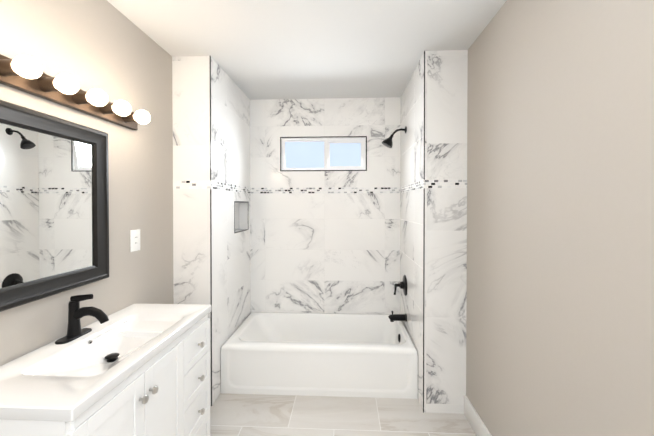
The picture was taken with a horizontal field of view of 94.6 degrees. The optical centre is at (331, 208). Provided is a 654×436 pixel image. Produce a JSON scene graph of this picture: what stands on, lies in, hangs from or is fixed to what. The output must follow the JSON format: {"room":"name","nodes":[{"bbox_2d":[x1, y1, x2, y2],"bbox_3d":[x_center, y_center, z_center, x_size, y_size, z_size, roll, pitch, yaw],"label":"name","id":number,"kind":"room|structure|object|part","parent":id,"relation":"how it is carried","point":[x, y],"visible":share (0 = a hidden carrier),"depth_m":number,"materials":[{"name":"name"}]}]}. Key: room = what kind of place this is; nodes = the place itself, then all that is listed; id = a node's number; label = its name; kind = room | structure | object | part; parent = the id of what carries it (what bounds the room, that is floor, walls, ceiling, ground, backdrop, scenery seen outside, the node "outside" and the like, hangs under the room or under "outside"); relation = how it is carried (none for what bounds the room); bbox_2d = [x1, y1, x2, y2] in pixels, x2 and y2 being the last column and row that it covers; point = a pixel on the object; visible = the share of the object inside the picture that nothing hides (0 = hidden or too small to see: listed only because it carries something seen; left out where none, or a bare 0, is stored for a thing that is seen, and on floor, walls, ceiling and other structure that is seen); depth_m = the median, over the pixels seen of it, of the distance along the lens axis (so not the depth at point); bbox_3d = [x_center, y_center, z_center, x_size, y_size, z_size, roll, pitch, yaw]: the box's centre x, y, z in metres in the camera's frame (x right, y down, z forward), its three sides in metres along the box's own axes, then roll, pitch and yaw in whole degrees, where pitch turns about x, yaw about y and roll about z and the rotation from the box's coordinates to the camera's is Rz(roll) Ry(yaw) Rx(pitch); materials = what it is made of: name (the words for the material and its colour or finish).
{"room":"bathroom","nodes":[
{"label":"bathroom","id":0,"kind":"room"},
{"bbox_2d":[0,0,173,365],"bbox_3d":[-1.296,0.190,0.495,0.120,2.550,3.430,0,1,3],"label":"wall","id":1,"kind":"structure","parent":0,"point":[112,52],"depth_m":1.64,"materials":[{"name":"beige paint"}]},
{"bbox_2d":[0,100,108,311],"bbox_3d":[-1.177,-0.011,1.276,0.047,0.752,0.593,0,1,3],"label":"mirror","id":2,"kind":"object","parent":1,"relation":"attached to","point":[54,205],"visible":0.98,"depth_m":1.26,"materials":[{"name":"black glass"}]},
{"bbox_2d":[0,54,149,129],"bbox_3d":[-1.123,-0.502,1.171,0.164,0.095,1.220,0,1,3],"label":"sconce","id":3,"kind":"object","parent":1,"relation":"attached to","point":[42,86],"depth_m":1.24,"materials":[{"name":"white glass"}]},
{"bbox_3d":[-1.095,-0.501,1.073,0.101,0.075,0.073,0,1,3],"label":"light bulb","id":4,"kind":"part","parent":3,"relation":"part of","materials":[{"name":"white glass"}]},
{"bbox_3d":[-1.088,-0.503,1.225,0.101,0.075,0.073,0,1,3],"label":"light bulb","id":5,"kind":"part","parent":3,"relation":"part of","materials":[{"name":"white glass"}]},
{"bbox_3d":[-1.082,-0.504,1.376,0.101,0.075,0.072,0,1,3],"label":"light bulb","id":6,"kind":"part","parent":3,"relation":"part of","materials":[{"name":"white glass"}]},
{"bbox_3d":[-1.075,-0.506,1.528,0.101,0.075,0.073,0,1,3],"label":"light bulb","id":7,"kind":"part","parent":3,"relation":"part of","materials":[{"name":"white glass"}]},
{"bbox_3d":[-1.068,-0.507,1.680,0.101,0.075,0.073,0,1,3],"label":"light bulb","id":8,"kind":"part","parent":3,"relation":"part of","materials":[{"name":"white glass"}]},
{"bbox_2d":[130,229,139,251],"bbox_3d":[-1.173,0.193,1.804,0.008,0.128,0.082,0,1,3],"label":"outlet","id":9,"kind":"object","parent":1,"relation":"attached to","point":[134,240],"visible":1,"depth_m":1.79,"materials":[{"name":"white plastic"}]},
{"bbox_2d":[172,56,250,405],"bbox_3d":[-1.054,0.168,2.756,0.403,2.550,1.110,0,1,3],"label":"wall","id":10,"kind":"structure","parent":0,"point":[230,164],"depth_m":2.23,"materials":[{"name":"stone"}]},
{"bbox_2d":[209,180,250,193],"bbox_3d":[-0.856,-0.175,2.637,0.002,0.061,0.900,0,1,3],"label":"tile border","id":11,"kind":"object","parent":10,"relation":"attached to","point":[216,185],"depth_m":2.49,"materials":[{"name":"white tile"}]},
{"bbox_2d":[234,201,247,233],"bbox_3d":[-0.849,0.079,2.844,0.005,0.285,0.385,0,1,3],"label":"trim","id":12,"kind":"structure","parent":10,"relation":"attached to","point":[234,201],"depth_m":2.65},
{"bbox_2d":[107,0,506,99],"bbox_3d":[-0.159,-1.120,0.987,2.348,0.060,4.540,0,1,3],"label":"ceiling","id":13,"kind":"structure","parent":0,"point":[285,49],"depth_m":1.93,"materials":[{"name":"paint"}]},
{"bbox_2d":[250,97,400,313],"bbox_3d":[-0.069,0.163,3.168,1.527,2.550,0.200,0,1,3],"label":"wall","id":14,"kind":"structure","parent":0,"point":[335,253],"depth_m":3.07,"materials":[{"name":"stone"}]},
{"bbox_2d":[281,137,365,169],"bbox_3d":[-0.084,-0.552,3.106,0.887,0.355,0.080,0,1,3],"label":"window","id":15,"kind":"structure","parent":14,"relation":"in","point":[340,153],"depth_m":3.12,"materials":[{"name":"glass"}]},
{"bbox_2d":[280,136,366,170],"bbox_3d":[-0.086,-0.552,3.063,0.883,0.351,0.005,0,1,3],"label":"trim","id":16,"kind":"structure","parent":14,"relation":"attached to","point":[315,170],"depth_m":3.06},
{"bbox_2d":[251,187,398,193],"bbox_3d":[-0.073,-0.179,3.064,1.527,0.061,0.002,0,1,3],"label":"tile border","id":17,"kind":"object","parent":14,"relation":"attached to","point":[302,190],"depth_m":3.06,"materials":[{"name":"white tile"}]},
{"bbox_2d":[210,393,476,435],"bbox_3d":[-0.159,1.490,1.013,2.348,0.060,4.540,0,1,3],"label":"floor","id":18,"kind":"structure","parent":0,"point":[259,415],"depth_m":2.09,"materials":[{"name":"tile"}]},
{"bbox_2d":[0,304,210,435],"bbox_3d":[-0.951,1.014,1.336,0.493,0.885,0.909,0,1,3],"label":"bathroom vanity","id":19,"kind":"object","parent":18,"relation":"on","point":[153,379],"visible":0.98,"depth_m":1.22,"materials":[{"name":"white wood"}]},
{"bbox_2d":[55,294,108,343],"bbox_3d":[-1.083,0.476,1.339,0.188,0.191,0.156,0,1,3],"label":"faucet","id":20,"kind":"object","parent":19,"relation":"on","point":[76,313],"visible":1,"depth_m":1.33,"materials":[{"name":"black metal"}]},
{"bbox_2d":[105,353,119,361],"bbox_3d":[-0.973,0.661,1.336,0.054,0.025,0.054,0,1,3],"label":"sink drain","id":21,"kind":"object","parent":19,"relation":"in","point":[112,357],"visible":1,"depth_m":1.33,"materials":[{"name":"black metal"}]},
{"bbox_2d":[221,312,417,398],"bbox_3d":[-0.091,1.256,2.698,1.521,0.375,0.757,0,1,3],"label":"bathtub","id":22,"kind":"object","parent":18,"relation":"on","point":[337,355],"visible":0.96,"depth_m":2.35,"materials":[{"name":"ceramic"}]},
{"bbox_2d":[400,50,467,413],"bbox_3d":[0.882,0.168,2.670,0.418,2.550,1.110,0,1,3],"label":"wall","id":23,"kind":"structure","parent":0,"point":[445,277],"depth_m":2.12,"materials":[{"name":"stone"}]},
{"bbox_2d":[382,126,406,147],"bbox_3d":[0.566,-0.647,2.749,0.221,0.198,0.106,0,1,3],"label":"shower head","id":24,"kind":"object","parent":23,"relation":"attached to","point":[388,142],"visible":1,"depth_m":2.73},
{"bbox_2d":[388,311,406,321],"bbox_3d":[0.593,0.979,2.733,0.162,0.096,0.068,0,1,3],"label":"tub spout","id":25,"kind":"object","parent":23,"relation":"attached to","point":[397,317],"visible":1,"depth_m":2.71,"materials":[{"name":"black metal"}]},
{"bbox_2d":[394,275,406,295],"bbox_3d":[0.624,0.709,2.775,0.106,0.188,0.188,0,1,3],"label":"shower valve","id":26,"kind":"object","parent":23,"relation":"attached to","point":[402,285],"visible":1,"depth_m":2.75,"materials":[{"name":"black metal"}]},
{"bbox_2d":[399,180,425,192],"bbox_3d":[0.667,-0.174,2.569,0.002,0.061,0.900,0,1,3],"label":"tile border","id":27,"kind":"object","parent":23,"relation":"attached to","point":[421,184],"depth_m":2.44,"materials":[{"name":"white tile"}]},
{"bbox_2d":[426,179,466,187],"bbox_3d":[0.807,-0.170,2.114,0.278,0.061,0.002,0,1,3],"label":"tile border","id":28,"kind":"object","parent":23,"relation":"attached to","point":[450,183],"depth_m":2.11,"materials":[{"name":"white tile"}]},
{"bbox_2d":[466,0,653,435],"bbox_3d":[0.929,0.191,0.396,0.120,2.550,3.430,0,1,3],"label":"wall","id":29,"kind":"structure","parent":0,"point":[560,230],"depth_m":1.18,"materials":[{"name":"beige paint"}]},
{"bbox_2d":[464,395,491,435],"bbox_3d":[0.862,1.398,0.470,0.019,0.135,3.309,0,1,3],"label":"baseboard","id":30,"kind":"structure","parent":29,"relation":"attached to","point":[477,424],"depth_m":1.92,"materials":[{"name":"white wood"}]}
]}

